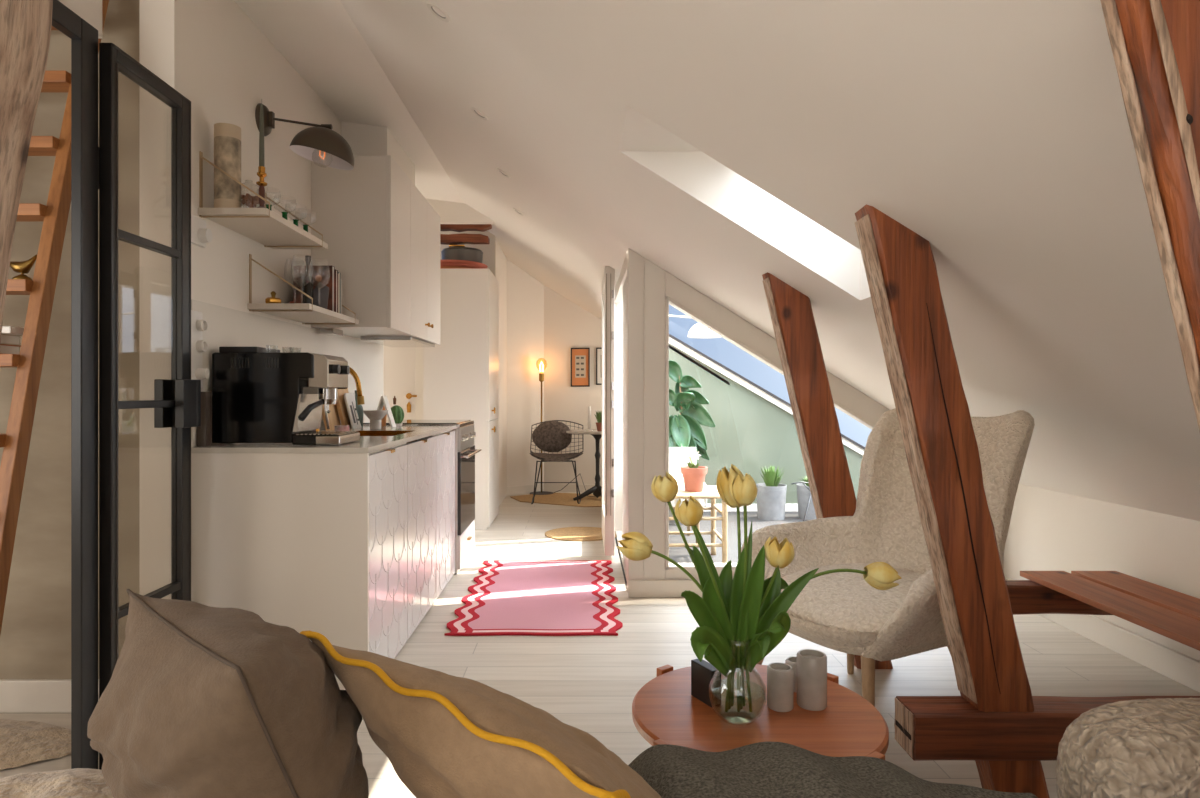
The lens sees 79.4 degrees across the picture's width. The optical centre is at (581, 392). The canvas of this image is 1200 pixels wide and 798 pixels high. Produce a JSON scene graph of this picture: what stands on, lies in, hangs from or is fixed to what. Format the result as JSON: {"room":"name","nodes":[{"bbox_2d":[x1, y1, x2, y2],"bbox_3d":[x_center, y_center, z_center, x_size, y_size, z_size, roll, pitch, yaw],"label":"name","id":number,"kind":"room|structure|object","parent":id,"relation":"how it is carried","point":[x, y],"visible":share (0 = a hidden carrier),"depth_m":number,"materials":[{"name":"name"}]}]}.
{"room":"studio apartment","nodes":[
{"label":"studio apartment","id":0,"kind":"room"},
{"bbox_2d":[0,0,138,678],"bbox_3d":[-2.410,-0.375,2.560,1.780,2.950,0.120,0,0,0],"label":"wall","id":1,"kind":"structure","parent":0,"point":[35,637],"depth_m":2.50,"materials":[{"name":"paint"}]},
{"bbox_2d":[0,679,98,712],"bbox_3d":[-2.410,1.045,2.491,1.779,0.110,0.018,0,0,0],"label":"baseboard","id":2,"kind":"structure","parent":1,"relation":"attached to","point":[16,695],"depth_m":2.48,"materials":[{"name":"beige paint"}]},
{"bbox_2d":[58,0,360,598],"bbox_3d":[-1.458,-0.375,1.190,0.125,2.950,7.780,0,0,0],"label":"wall","id":3,"kind":"structure","parent":0,"point":[210,52],"depth_m":2.66,"materials":[{"name":"beige paint"}]},
{"bbox_2d":[52,0,98,768],"bbox_3d":[-1.387,0.035,0.929,0.030,2.130,2.258,0,0,0],"label":"door frame","id":4,"kind":"structure","parent":3,"relation":"attached to","point":[83,36],"depth_m":2.00,"materials":[{"name":"black"}]},
{"bbox_2d":[99,43,200,769],"bbox_3d":[-1.358,0.040,2.268,0.100,2.080,0.421,0,0,0],"label":"door","id":5,"kind":"structure","parent":3,"relation":"in","point":[176,404],"depth_m":2.12,"materials":[{"name":"black metal"}]},
{"bbox_2d":[191,310,209,386],"bbox_3d":[-1.375,-0.154,2.554,0.051,0.263,0.121,0,0,0],"label":"wall socket","id":6,"kind":"object","parent":3,"relation":"attached to","point":[198,324],"visible":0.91,"depth_m":2.53,"materials":[{"name":"white plastic"}]},
{"bbox_2d":[191,214,212,247],"bbox_3d":[-1.377,-0.585,2.603,0.046,0.100,0.115,0,0,0],"label":"light switch","id":7,"kind":"object","parent":3,"relation":"attached to","point":[200,235],"visible":0.77,"depth_m":2.60,"materials":[{"name":"white plastic"}]},
{"bbox_2d":[198,151,327,248],"bbox_3d":[-1.272,-0.764,2.950,0.255,0.242,0.640,0,0,0],"label":"wall shelf","id":8,"kind":"object","parent":3,"relation":"attached to","point":[264,226],"visible":1,"depth_m":2.82,"materials":[{"name":"beige paint"}]},
{"bbox_2d":[214,123,240,207],"bbox_3d":[-1.325,-0.835,2.700,0.092,0.318,0.092,0,0,0],"label":"vase","id":9,"kind":"object","parent":8,"relation":"on","point":[227,137],"visible":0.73,"depth_m":2.66,"materials":[{"name":"beige"}]},
{"bbox_2d":[256,166,267,208],"bbox_3d":[-1.185,-0.755,2.672,0.048,0.160,0.048,0,0,0],"label":"candlestick","id":10,"kind":"object","parent":8,"relation":"on","point":[261,173],"visible":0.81,"depth_m":2.66,"materials":[{"name":"brown metal"}]},
{"bbox_2d":[256,166,266,185],"bbox_3d":[-1.185,-0.800,2.672,0.038,0.070,0.038,0,0,0],"label":"brass cup","id":11,"kind":"object","parent":10,"relation":"on","point":[261,173],"depth_m":2.66,"materials":[{"name":"gold"}]},
{"bbox_2d":[259,103,264,166],"bbox_3d":[-1.185,-0.962,2.672,0.019,0.252,0.019,0,0,0],"label":"candle","id":12,"kind":"object","parent":10,"relation":"on","point":[261,131],"visible":1,"depth_m":2.67,"materials":[{"name":"grey wax"}]},
{"bbox_2d":[191,299,382,446],"bbox_3d":[-1.397,-0.070,3.825,0.006,0.529,2.490,0,0,0],"label":"backsplash","id":13,"kind":"structure","parent":3,"relation":"attached to","point":[226,327],"depth_m":3.37,"materials":[{"name":"paint"}]},
{"bbox_2d":[247,254,358,323],"bbox_3d":[-1.267,-0.464,3.360,0.265,0.242,0.680,0,0,0],"label":"wall shelf","id":14,"kind":"object","parent":3,"relation":"attached to","point":[307,313],"visible":0.91,"depth_m":3.13,"materials":[{"name":"beige paint"}]},
{"bbox_2d":[303,255,313,304],"bbox_3d":[-1.275,-0.506,3.360,0.048,0.262,0.048,0,0,0],"label":"bottle","id":15,"kind":"object","parent":14,"relation":"on","point":[308,289],"visible":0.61,"depth_m":3.34,"materials":[{"name":"black"}]},
{"bbox_2d":[293,265,334,311],"bbox_3d":[-1.268,-0.488,3.414,0.185,0.225,0.032,0,0,0],"label":"book","id":16,"kind":"object","parent":14,"relation":"on","point":[325,297],"visible":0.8,"depth_m":3.40,"materials":[{"name":"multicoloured paper"}]},
{"bbox_2d":[255,103,353,169],"bbox_3d":[-1.201,-1.126,3.160,0.398,0.273,0.272,0,0,0],"label":"wall lamp","id":17,"kind":"object","parent":3,"relation":"attached to","point":[319,144],"visible":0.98,"depth_m":3.12,"materials":[{"name":"brown metal"}]},
{"bbox_2d":[311,155,439,346],"bbox_3d":[-1.179,-0.769,4.385,0.442,0.917,1.310,0,0,0],"label":"upper cabinet","id":18,"kind":"object","parent":3,"relation":"attached to","point":[382,235],"visible":0.99,"depth_m":3.73,"materials":[{"name":"beige paint"}]},
{"bbox_2d":[341,121,414,184],"bbox_3d":[-1.267,-1.415,4.550,0.266,0.371,0.700,0,0,0],"label":"soffit","id":19,"kind":"structure","parent":3,"relation":"attached to","point":[363,139],"depth_m":4.20,"materials":[{"name":"beige paint"}]},
{"bbox_2d":[234,0,463,202],"bbox_3d":[-2.020,-1.673,1.900,2.160,0.300,9.400,0,0,0],"label":"ceiling","id":20,"kind":"structure","parent":0,"point":[319,39],"depth_m":3.46,"materials":[{"name":"beige paint"}]},
{"bbox_2d":[426,199,494,223],"bbox_3d":[-1.055,-1.535,5.830,0.690,0.330,0.060,0,0,0],"label":"wall niche header","id":21,"kind":"structure","parent":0,"point":[449,212],"depth_m":5.80,"materials":[{"name":"beige paint"}]},
{"bbox_2d":[440,231,495,276],"bbox_3d":[-1.095,-0.250,6.590,0.610,2.700,0.060,0,0,0],"label":"wall","id":22,"kind":"structure","parent":0,"point":[489,250],"depth_m":6.56,"materials":[{"name":"beige paint"}]},
{"bbox_2d":[496,240,506,504],"bbox_3d":[-0.829,-0.200,7.185,0.043,2.600,1.130,0,0,0],"label":"wall","id":23,"kind":"structure","parent":0,"point":[501,260],"depth_m":7.33,"materials":[{"name":"beige paint"}]},
{"bbox_2d":[507,259,543,486],"bbox_3d":[-0.631,-0.200,7.972,0.584,2.600,0.121,0,0,-36],"label":"wall","id":24,"kind":"structure","parent":0,"point":[525,294],"depth_m":7.89,"materials":[{"name":"beige paint"}]},
{"bbox_2d":[544,285,601,484],"bbox_3d":[0.437,-0.056,8.000,1.762,2.313,0.148,0,0,8],"label":"wall","id":25,"kind":"structure","parent":0,"point":[567,325],"depth_m":8.01,"materials":[{"name":"beige paint"}]},
{"bbox_2d":[507,484,601,495],"bbox_3d":[0.180,1.055,7.893,2.020,0.090,0.315,0,0,0],"label":"baseboard","id":26,"kind":"structure","parent":25,"relation":"attached to","point":[513,490],"depth_m":7.98,"materials":[{"name":"beige paint"}]},
{"bbox_2d":[571,348,589,386],"bbox_3d":[-0.020,-0.285,7.983,0.215,0.430,0.021,0,0,8],"label":"picture frame","id":27,"kind":"object","parent":25,"relation":"attached to","point":[580,357],"visible":1,"depth_m":7.98,"materials":[{"name":"grey metal"}]},
{"bbox_2d":[596,348,601,384],"bbox_3d":[0.263,-0.295,7.944,0.220,0.410,0.021,0,0,8],"label":"picture frame","id":28,"kind":"object","parent":25,"relation":"attached to","point":[598,350],"visible":0.4,"depth_m":7.95,"materials":[{"name":"grey metal"}]},
{"bbox_2d":[0,492,1199,797],"bbox_3d":[0.250,1.150,2.900,7.300,0.100,11.400,0,0,0],"label":"floor","id":29,"kind":"structure","parent":0,"point":[590,684],"depth_m":2.97,"materials":[{"name":"wood"}]},
{"bbox_2d":[0,0,52,342],"bbox_3d":[-1.238,-0.200,1.359,0.569,2.600,0.180,0,0,0],"label":"timber post","id":30,"kind":"object","parent":29,"relation":"on","point":[25,25],"visible":1,"depth_m":1.37,"materials":[{"name":"brown"}]},
{"bbox_2d":[0,718,70,769],"bbox_3d":[-1.954,1.070,2.208,0.815,0.062,0.453,0,0,0],"label":"sheepskin rug","id":31,"kind":"object","parent":29,"relation":"on","point":[22,743],"visible":0.93,"depth_m":2.21,"materials":[{"name":"fur"}]},
{"bbox_2d":[0,0,108,634],"bbox_3d":[-1.883,-0.140,2.165,0.555,2.480,0.598,0,0,0],"label":"ladder","id":32,"kind":"object","parent":29,"relation":"on","point":[15,442],"visible":0.68,"depth_m":2.14,"materials":[{"name":"brown wood"}]},
{"bbox_2d":[10,254,36,279],"bbox_3d":[-1.700,-0.379,2.193,0.078,0.084,0.056,0,0,34],"label":"bird figurine","id":33,"kind":"object","parent":32,"relation":"on","point":[22,267],"visible":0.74,"depth_m":2.18,"materials":[{"name":"gold metal"}]},
{"bbox_2d":[191,430,454,689],"bbox_3d":[-1.077,0.657,3.475,0.646,0.885,1.790,0,0,0],"label":"base cabinet","id":34,"kind":"object","parent":29,"relation":"on","point":[354,550],"visible":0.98,"depth_m":2.58,"materials":[{"name":"beige paint"}]},
{"bbox_2d":[191,425,455,452],"bbox_3d":[-1.081,0.205,3.474,0.638,0.020,1.796,0,0,0],"label":"countertop","id":35,"kind":"structure","parent":34,"relation":"on","point":[366,444],"depth_m":2.70,"materials":[{"name":"stone"}]},
{"bbox_2d":[197,392,211,446],"bbox_3d":[-1.373,0.095,2.623,0.035,0.199,0.045,0,0,0],"label":"canister","id":36,"kind":"object","parent":35,"relation":"on","point":[204,432],"visible":0.84,"depth_m":2.60,"materials":[{"name":"brown metal"}]},
{"bbox_2d":[212,347,359,444],"bbox_3d":[-1.137,0.009,2.791,0.475,0.367,0.278,0,0,0],"label":"coffee machine","id":37,"kind":"object","parent":35,"relation":"on","point":[259,395],"visible":1,"depth_m":2.68,"materials":[{"name":"black plastic"}]},
{"bbox_2d":[292,432,357,444],"bbox_3d":[-0.992,0.174,2.805,0.173,0.037,0.242,0,0,0],"label":"drip tray","id":38,"kind":"object","parent":37,"relation":"on","point":[298,438],"depth_m":2.68,"materials":[{"name":"silver metal"}]},
{"bbox_2d":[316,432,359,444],"bbox_3d":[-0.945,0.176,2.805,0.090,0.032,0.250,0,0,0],"label":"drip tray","id":39,"kind":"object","parent":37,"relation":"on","point":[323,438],"depth_m":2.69,"materials":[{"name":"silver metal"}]},
{"bbox_2d":[322,404,340,430],"bbox_3d":[-1.354,0.045,3.840,0.086,0.305,0.200,0,0,0],"label":"chopping board","id":40,"kind":"object","parent":35,"relation":"on","point":[333,416],"visible":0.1,"depth_m":3.83,"materials":[{"name":"brown wood"}]},
{"bbox_2d":[336,388,350,427],"bbox_3d":[-1.315,0.075,4.000,0.079,0.246,0.200,0,0,0],"label":"chopping board","id":41,"kind":"object","parent":35,"relation":"on","point":[341,406],"visible":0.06,"depth_m":3.93,"materials":[{"name":"brown wood"}]},
{"bbox_2d":[344,393,361,428],"bbox_3d":[-1.270,0.098,4.000,0.059,0.196,0.150,0,0,0],"label":"book","id":42,"kind":"object","parent":35,"relation":"on","point":[349,398],"visible":0.98,"depth_m":3.97,"materials":[{"name":"beige paper"}]},
{"bbox_2d":[363,410,387,428],"bbox_3d":[-1.120,0.144,3.920,0.132,0.099,0.132,0,0,0],"label":"mortar","id":43,"kind":"object","parent":35,"relation":"on","point":[375,416],"visible":1,"depth_m":3.89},
{"bbox_2d":[354,431,416,443],"bbox_3d":[-1.010,0.285,3.520,0.300,0.179,0.500,0,0,0],"label":"sink","id":44,"kind":"object","parent":35,"relation":"in","point":[362,433],"visible":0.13,"depth_m":3.77,"materials":[{"name":"gold metal"}]},
{"bbox_2d":[377,396,395,427],"bbox_3d":[-1.125,0.104,4.100,0.120,0.179,0.080,0,0,0],"label":"folded card","id":45,"kind":"object","parent":35,"relation":"on","point":[383,401],"visible":0.61,"depth_m":4.08,"materials":[{"name":"beige paper"}]},
{"bbox_2d":[391,396,403,425],"bbox_3d":[-1.089,0.105,4.240,0.090,0.177,0.091,0,0,0],"label":"cactus","id":46,"kind":"object","parent":35,"relation":"on","point":[397,411],"visible":0.76,"depth_m":4.21,"materials":[{"name":"green plant"}]},
{"bbox_2d":[363,420,480,573],"bbox_3d":[-1.040,0.641,4.676,0.701,0.917,0.599,0,0,0],"label":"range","id":47,"kind":"object","parent":29,"relation":"on","point":[465,451],"visible":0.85,"depth_m":4.52,"materials":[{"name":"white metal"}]},
{"bbox_2d":[363,420,473,427],"bbox_3d":[-1.067,0.200,4.676,0.646,0.024,0.599,0,0,0],"label":"cooktop","id":48,"kind":"object","parent":47,"relation":"in","point":[459,423],"depth_m":4.48,"materials":[{"name":"metal"}]},
{"bbox_2d":[423,269,498,529],"bbox_3d":[-0.996,0.050,6.150,0.563,2.100,0.700,0,0,0],"label":"tall cabinet","id":49,"kind":"object","parent":29,"relation":"on","point":[461,373],"visible":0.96,"depth_m":5.80,"materials":[{"name":"beige paint"}]},
{"bbox_2d":[440,266,474,268],"bbox_3d":[-1.100,-1.014,6.150,0.590,0.026,0.590,0,0,0],"label":"round tray","id":50,"kind":"object","parent":49,"relation":"on","point":[441,267],"visible":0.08,"depth_m":5.87,"materials":[{"name":"brown"}]},
{"bbox_2d":[440,263,486,268],"bbox_3d":[-1.100,-1.042,6.150,0.590,0.026,0.590,0,0,0],"label":"round tray","id":51,"kind":"object","parent":50,"relation":"on","point":[441,264],"visible":0.2,"depth_m":5.90,"materials":[{"name":"brown"}]},
{"bbox_2d":[440,260,487,267],"bbox_3d":[-1.100,-1.069,6.150,0.590,0.026,0.590,0,0,0],"label":"round tray","id":52,"kind":"object","parent":51,"relation":"on","point":[441,261],"visible":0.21,"depth_m":5.91,"materials":[{"name":"brown"}]},
{"bbox_2d":[441,244,482,262],"bbox_3d":[-1.020,-1.174,6.150,0.356,0.180,0.356,0,0,0],"label":"pot","id":53,"kind":"object","parent":52,"relation":"on","point":[454,251],"visible":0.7,"depth_m":6.00,"materials":[{"name":"grey metal"}]},
{"bbox_2d":[444,560,622,635],"bbox_3d":[-0.223,1.094,3.985,0.830,0.010,1.438,0,0,0],"label":"rug","id":54,"kind":"object","parent":29,"relation":"on","point":[510,597],"visible":1,"depth_m":3.79,"materials":[{"name":"fabric"}]},
{"bbox_2d":[510,493,601,506],"bbox_3d":[0.014,1.095,7.388,1.614,0.008,0.847,0,0,14],"label":"jute rug","id":55,"kind":"object","parent":29,"relation":"on","point":[566,499],"visible":0.6,"depth_m":7.40,"materials":[{"name":"wicker"}]},
{"bbox_2d":[530,420,582,503],"bbox_3d":[-0.260,0.694,7.414,0.551,0.809,0.621,0,0,0],"label":"wire chair","id":56,"kind":"object","parent":55,"relation":"on","point":[574,438],"visible":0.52,"depth_m":7.47,"materials":[{"name":"grey metal"}]},
{"bbox_2d":[530,453,582,461],"bbox_3d":[-0.264,0.639,7.312,0.508,0.069,0.498,0,0,41],"label":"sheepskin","id":57,"kind":"object","parent":56,"relation":"on","point":[551,457],"visible":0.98,"depth_m":7.16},
{"bbox_2d":[532,421,571,451],"bbox_3d":[-0.308,0.445,7.401,0.409,0.321,0.189,0,0,0],"label":"fluffy cushion","id":58,"kind":"object","parent":57,"relation":"on","point":[549,436],"visible":0.99,"depth_m":7.34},
{"bbox_2d":[566,429,601,500],"bbox_3d":[0.160,0.742,7.420,0.660,0.714,0.660,0,0,0],"label":"cafe table","id":59,"kind":"object","parent":55,"relation":"on","point":[596,490],"visible":0.75,"depth_m":7.38,"materials":[{"name":"metal"}]},
{"bbox_2d":[545,527,615,540],"bbox_3d":[0.000,1.095,5.620,0.580,0.008,0.540,0,0,0],"label":"door mat","id":60,"kind":"object","parent":29,"relation":"on","point":[567,533],"visible":0.7,"depth_m":5.57,"materials":[{"name":"wicker"}]},
{"bbox_2d":[602,266,614,555],"bbox_3d":[0.182,0.117,5.114,0.065,1.895,0.812,0,0,0],"label":"door","id":61,"kind":"structure","parent":29,"relation":"on","point":[608,282],"depth_m":4.72,"materials":[{"name":"beige paint"}]},
{"bbox_2d":[669,360,715,524],"bbox_3d":[0.857,0.419,6.208,0.546,1.401,0.424,0,0,0],"label":"leafy plant","id":62,"kind":"object","parent":29,"relation":"on","point":[685,429],"visible":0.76,"depth_m":6.19,"materials":[{"name":"green plant"}]},
{"bbox_2d":[687,523,698,543],"bbox_3d":[0.600,0.790,5.465,0.520,0.660,0.470,0,0,0],"label":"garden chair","id":63,"kind":"object","parent":29,"relation":"on","point":[697,525],"visible":0.05,"depth_m":5.67,"materials":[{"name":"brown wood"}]},
{"bbox_2d":[669,447,706,506],"bbox_3d":[0.610,0.618,5.383,0.565,0.394,0.501,0,0,0],"label":"planter","id":64,"kind":"object","parent":63,"relation":"on","point":[678,458],"visible":0.15,"depth_m":5.62,"materials":[{"name":"white ceramic"}]},
{"bbox_2d":[669,485,727,562],"bbox_3d":[0.665,0.881,4.801,0.550,0.477,0.470,0,0,0],"label":"stool","id":65,"kind":"object","parent":29,"relation":"on","point":[709,491],"visible":0.36,"depth_m":4.59,"materials":[{"name":"wood"}]},
{"bbox_2d":[681,448,707,491],"bbox_3d":[0.735,0.499,4.740,0.176,0.286,0.176,0,0,0],"label":"terracotta pot","id":66,"kind":"object","parent":65,"relation":"on","point":[693,475],"visible":1,"depth_m":4.69,"materials":[{"name":"orange ceramic"}]},
{"bbox_2d":[632,664,888,759],"bbox_3d":[0.396,0.907,1.650,0.562,0.386,0.562,0,0,0],"label":"coffee table","id":67,"kind":"object","parent":29,"relation":"on","point":[664,710],"visible":0.56,"depth_m":1.59,"materials":[{"name":"brown wood"}]},
{"bbox_2d":[691,659,720,707],"bbox_3d":[0.290,0.677,1.690,0.028,0.084,0.081,0,0,-28],"label":"matchbox","id":68,"kind":"object","parent":67,"relation":"on","point":[703,671],"visible":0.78,"depth_m":1.67,"materials":[{"name":"black cardboard"}]},
{"bbox_2d":[708,638,766,725],"bbox_3d":[0.344,0.629,1.600,0.126,0.185,0.126,0,0,0],"label":"glass vase","id":69,"kind":"object","parent":67,"relation":"on","point":[730,720],"visible":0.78,"depth_m":1.58,"materials":[{"name":"glass"}]},
{"bbox_2d":[690,464,744,711],"bbox_3d":[0.310,0.432,1.592,0.074,0.536,0.226,0,0,29],"label":"tulip","id":70,"kind":"object","parent":69,"relation":"in","point":[700,638],"visible":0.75,"depth_m":1.58,"materials":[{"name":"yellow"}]},
{"bbox_2d":[617,532,818,711],"bbox_3d":[0.297,0.500,1.564,0.444,0.401,0.103,0,0,-8],"label":"tulip","id":71,"kind":"object","parent":69,"relation":"in","point":[636,546],"visible":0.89,"depth_m":1.57,"materials":[{"name":"green"}]},
{"bbox_2d":[651,471,790,708],"bbox_3d":[0.301,0.438,1.585,0.300,0.523,0.091,0,0,24],"label":"tulip","id":72,"kind":"object","parent":69,"relation":"in","point":[665,489],"visible":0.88,"depth_m":1.60,"materials":[{"name":"green"}]},
{"bbox_2d":[675,495,770,705],"bbox_3d":[0.288,0.458,1.576,0.218,0.483,0.117,0,0,-23],"label":"tulip","id":73,"kind":"object","parent":69,"relation":"in","point":[690,513],"visible":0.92,"depth_m":1.56,"materials":[{"name":"green"}]},
{"bbox_2d":[684,536,794,705],"bbox_3d":[0.348,0.504,1.603,0.251,0.391,0.067,0,0,35],"label":"tulip","id":74,"kind":"object","parent":69,"relation":"in","point":[781,555],"visible":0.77,"depth_m":1.56,"materials":[{"name":"green"}]},
{"bbox_2d":[729,473,757,708],"bbox_3d":[0.355,0.436,1.588,0.061,0.526,0.118,0,0,14],"label":"tulip","id":75,"kind":"object","parent":69,"relation":"in","point":[744,493],"visible":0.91,"depth_m":1.58,"materials":[{"name":"green"}]},
{"bbox_2d":[702,562,901,711],"bbox_3d":[0.482,0.537,1.594,0.447,0.325,0.060,0,0,-2],"label":"tulip","id":76,"kind":"object","parent":69,"relation":"in","point":[879,575],"visible":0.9,"depth_m":1.58,"materials":[{"name":"green"}]},
{"bbox_2d":[767,662,793,711],"bbox_3d":[0.454,0.673,1.655,0.059,0.092,0.059,0,0,0],"label":"candle holder","id":77,"kind":"object","parent":67,"relation":"on","point":[780,676],"visible":1,"depth_m":1.63,"materials":[{"name":"stone"}]},
{"bbox_2d":[797,649,826,710],"bbox_3d":[0.530,0.660,1.665,0.067,0.118,0.067,0,0,0],"label":"candle holder","id":78,"kind":"object","parent":67,"relation":"on","point":[811,664],"visible":1,"depth_m":1.64,"materials":[{"name":"ceramic"}]},
{"bbox_2d":[756,465,786,520],"bbox_3d":[1.690,0.880,6.450,0.270,0.480,0.270,0,0,0],"label":"planter","id":79,"kind":"object","parent":29,"relation":"on","point":[771,495],"visible":1,"depth_m":6.36,"materials":[{"name":"ceramic"}]},
{"bbox_2d":[796,477,816,519],"bbox_3d":[2.060,0.930,6.450,0.280,0.379,0.280,0,0,0],"label":"planter","id":80,"kind":"object","parent":29,"relation":"on","point":[803,494],"visible":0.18,"depth_m":6.37,"materials":[{"name":"grey concrete"}]},
{"bbox_2d":[762,272,892,668],"bbox_3d":[0.989,0.307,2.917,0.506,1.586,0.099,0,0,0],"label":"timber post","id":81,"kind":"object","parent":29,"relation":"on","point":[791,313],"visible":0.61,"depth_m":2.87,"materials":[{"name":"wood"}]},
{"bbox_2d":[1006,580,1111,614],"bbox_3d":[1.590,0.825,2.917,1.380,0.121,0.099,0,0,0],"label":"tie beam","id":82,"kind":"structure","parent":81,"relation":"attached to","point":[1026,596],"depth_m":2.87,"materials":[{"name":"wood"}]},
{"bbox_2d":[1020,571,1199,650],"bbox_3d":[1.923,0.754,2.410,0.185,0.022,1.220,0,0,0],"label":"board","id":83,"kind":"object","parent":82,"relation":"on","point":[1183,629],"visible":1,"depth_m":2.52,"materials":[{"name":"wood"}]},
{"bbox_2d":[1071,571,1199,620],"bbox_3d":[2.139,0.754,2.410,0.187,0.022,1.220,0,0,0],"label":"board","id":84,"kind":"object","parent":82,"relation":"on","point":[1181,603],"visible":0.78,"depth_m":2.70,"materials":[{"name":"wood"}]},
{"bbox_2d":[741,408,1034,706],"bbox_3d":[1.069,0.580,2.532,0.960,1.042,0.809,0,0,-28],"label":"armchair","id":85,"kind":"object","parent":29,"relation":"on","point":[838,611],"visible":0.56,"depth_m":2.48,"materials":[{"name":"beige fabric"}]},
{"bbox_2d":[781,563,946,654],"bbox_3d":[0.971,0.723,2.478,0.630,0.190,0.600,0,0,-28],"label":"seat cushion","id":86,"kind":"object","parent":85,"relation":"on","point":[863,614],"depth_m":2.26,"materials":[{"name":"beige fabric"}]},
{"bbox_2d":[855,204,1049,797],"bbox_3d":[0.976,0.305,1.903,0.490,1.590,0.114,0,0,0],"label":"timber post","id":87,"kind":"object","parent":29,"relation":"on","point":[941,447],"visible":0.96,"depth_m":1.85,"materials":[{"name":"brown"}]},
{"bbox_2d":[894,696,1199,760],"bbox_3d":[1.563,0.882,1.906,1.434,0.125,0.124,0,0,0],"label":"tie beam","id":88,"kind":"structure","parent":87,"relation":"attached to","point":[927,728],"depth_m":1.85,"materials":[{"name":"brown"}]},
{"bbox_2d":[1100,0,1199,431],"bbox_3d":[0.932,0.278,0.877,0.583,1.644,0.068,0,0,0],"label":"timber post","id":89,"kind":"object","parent":29,"relation":"on","point":[1155,44],"visible":1,"depth_m":0.87,"materials":[{"name":"brown"}]},
{"bbox_3d":[0.375,0.899,0.860,2.750,0.401,0.880,0,0,0],"label":"sofa","id":90,"kind":"object","parent":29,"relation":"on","visible":0},
{"bbox_2d":[0,768,112,797],"bbox_3d":[-0.800,0.636,1.020,0.680,0.128,0.500,0,0,0],"label":"sheepskin throw","id":91,"kind":"object","parent":90,"relation":"on","point":[77,782],"visible":0.68,"depth_m":1.06,"materials":[{"name":"fur"}]},
{"bbox_2d":[87,589,368,797],"bbox_3d":[-0.524,0.531,1.089,0.488,0.412,0.359,0,0,45],"label":"cushion","id":92,"kind":"object","parent":90,"relation":"on","point":[199,700],"visible":0.98,"depth_m":0.94,"materials":[{"name":"fabric"}]},
{"bbox_2d":[300,630,660,797],"bbox_3d":[-0.100,0.554,1.139,0.609,0.374,0.427,0,0,34],"label":"cushion","id":93,"kind":"object","parent":90,"relation":"on","point":[444,735],"visible":1,"depth_m":0.97,"materials":[{"name":"fabric"}]},
{"bbox_2d":[628,741,1037,797],"bbox_3d":[0.360,0.645,1.044,0.814,0.171,0.539,0,0,0],"label":"throw","id":94,"kind":"object","parent":90,"relation":"on","point":[770,769],"visible":0.89,"depth_m":1.11,"materials":[{"name":"grey fabric"}]},
{"bbox_2d":[1056,698,1199,797],"bbox_3d":[1.085,0.648,1.165,0.583,0.272,0.203,0,0,0],"label":"cushion","id":95,"kind":"object","parent":90,"relation":"on","point":[1139,748],"visible":1,"depth_m":1.13,"materials":[{"name":"fabric"}]},
{"bbox_2d":[669,334,864,510],"bbox_3d":[1.860,0.135,6.895,3.080,1.969,0.190,0,0,0],"label":"wall","id":96,"kind":"structure","parent":0,"point":[755,428],"depth_m":6.85,"materials":[{"name":"green paint"}]},
{"bbox_2d":[340,0,1199,520],"bbox_3d":[0.730,-0.622,2.900,3.340,2.341,11.400,0,0,0],"label":"ceiling","id":97,"kind":"structure","parent":0,"point":[725,145],"depth_m":1.94,"materials":[{"name":"beige paint"}]},
{"bbox_2d":[440,224,491,231],"bbox_3d":[-1.070,-1.411,6.050,0.620,0.109,0.100,0,0,0],"label":"roof timber","id":98,"kind":"structure","parent":97,"relation":"attached to","point":[443,227],"depth_m":6.00,"materials":[{"name":"wood"}]},
{"bbox_2d":[627,248,1003,596],"bbox_3d":[1.265,0.158,3.933,2.030,1.883,0.095,0,0,0],"label":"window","id":99,"kind":"structure","parent":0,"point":[651,289],"depth_m":3.90,"materials":[{"name":"beige paint"}]},
{"bbox_2d":[1003,484,1199,660],"bbox_3d":[2.340,0.777,0.590,0.120,0.646,6.780,0,0,0],"label":"wall","id":100,"kind":"structure","parent":0,"point":[1049,530],"depth_m":3.15,"materials":[{"name":"beige paint"}]},
{"bbox_2d":[1005,577,1199,692],"bbox_3d":[2.269,1.044,0.600,0.022,0.112,6.600,0,0,0],"label":"baseboard","id":101,"kind":"structure","parent":100,"relation":"attached to","point":[1179,667],"depth_m":2.95,"materials":[{"name":"beige paint"}]},
{"bbox_3d":[-2.150,-0.275,6.010,1.700,2.750,0.100,0,0,0],"label":"wall","id":102,"kind":"structure","parent":0,"visible":0},
{"bbox_2d":[383,345,422,419],"bbox_3d":[-1.675,0.040,5.916,0.750,2.120,0.088,0,0,0],"label":"door","id":103,"kind":"structure","parent":102,"relation":"in","point":[402,366],"depth_m":5.93,"materials":[{"name":"beige paint"}]},
{"bbox_2d":[440,233,489,244],"bbox_3d":[-1.080,-1.290,6.050,0.600,0.087,0.100,0,0,0],"label":"roof timber","id":104,"kind":"structure","parent":102,"relation":"attached to","point":[462,238],"depth_m":6.00,"materials":[{"name":"wood"}]},
{"bbox_3d":[0.270,0.179,6.360,0.100,1.842,1.280,0,0,0],"label":"wall","id":105,"kind":"structure","parent":0,"visible":0},
{"bbox_2d":[615,253,627,591],"bbox_3d":[0.285,0.133,4.850,0.070,1.934,1.740,0,0,0],"label":"door","id":106,"kind":"structure","parent":105,"relation":"in","point":[618,290],"depth_m":5.62,"materials":[{"name":"beige paint"}]},
{"bbox_2d":[622,276,626,572],"bbox_3d":[0.283,0.188,4.420,0.043,1.755,0.520,0,0,0],"label":"door","id":107,"kind":"structure","parent":106,"relation":"attached to","point":[624,288],"depth_m":4.45,"materials":[{"name":"beige paint"}]},
{"label":"outside","id":108,"kind":"structure","parent":0,"visible":0},
{"bbox_2d":[688,323,720,337],"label":"lamp","id":109,"kind":"object","parent":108,"point":[698,330],"depth_m":4.92,"materials":[{"name":"white ceramic"}]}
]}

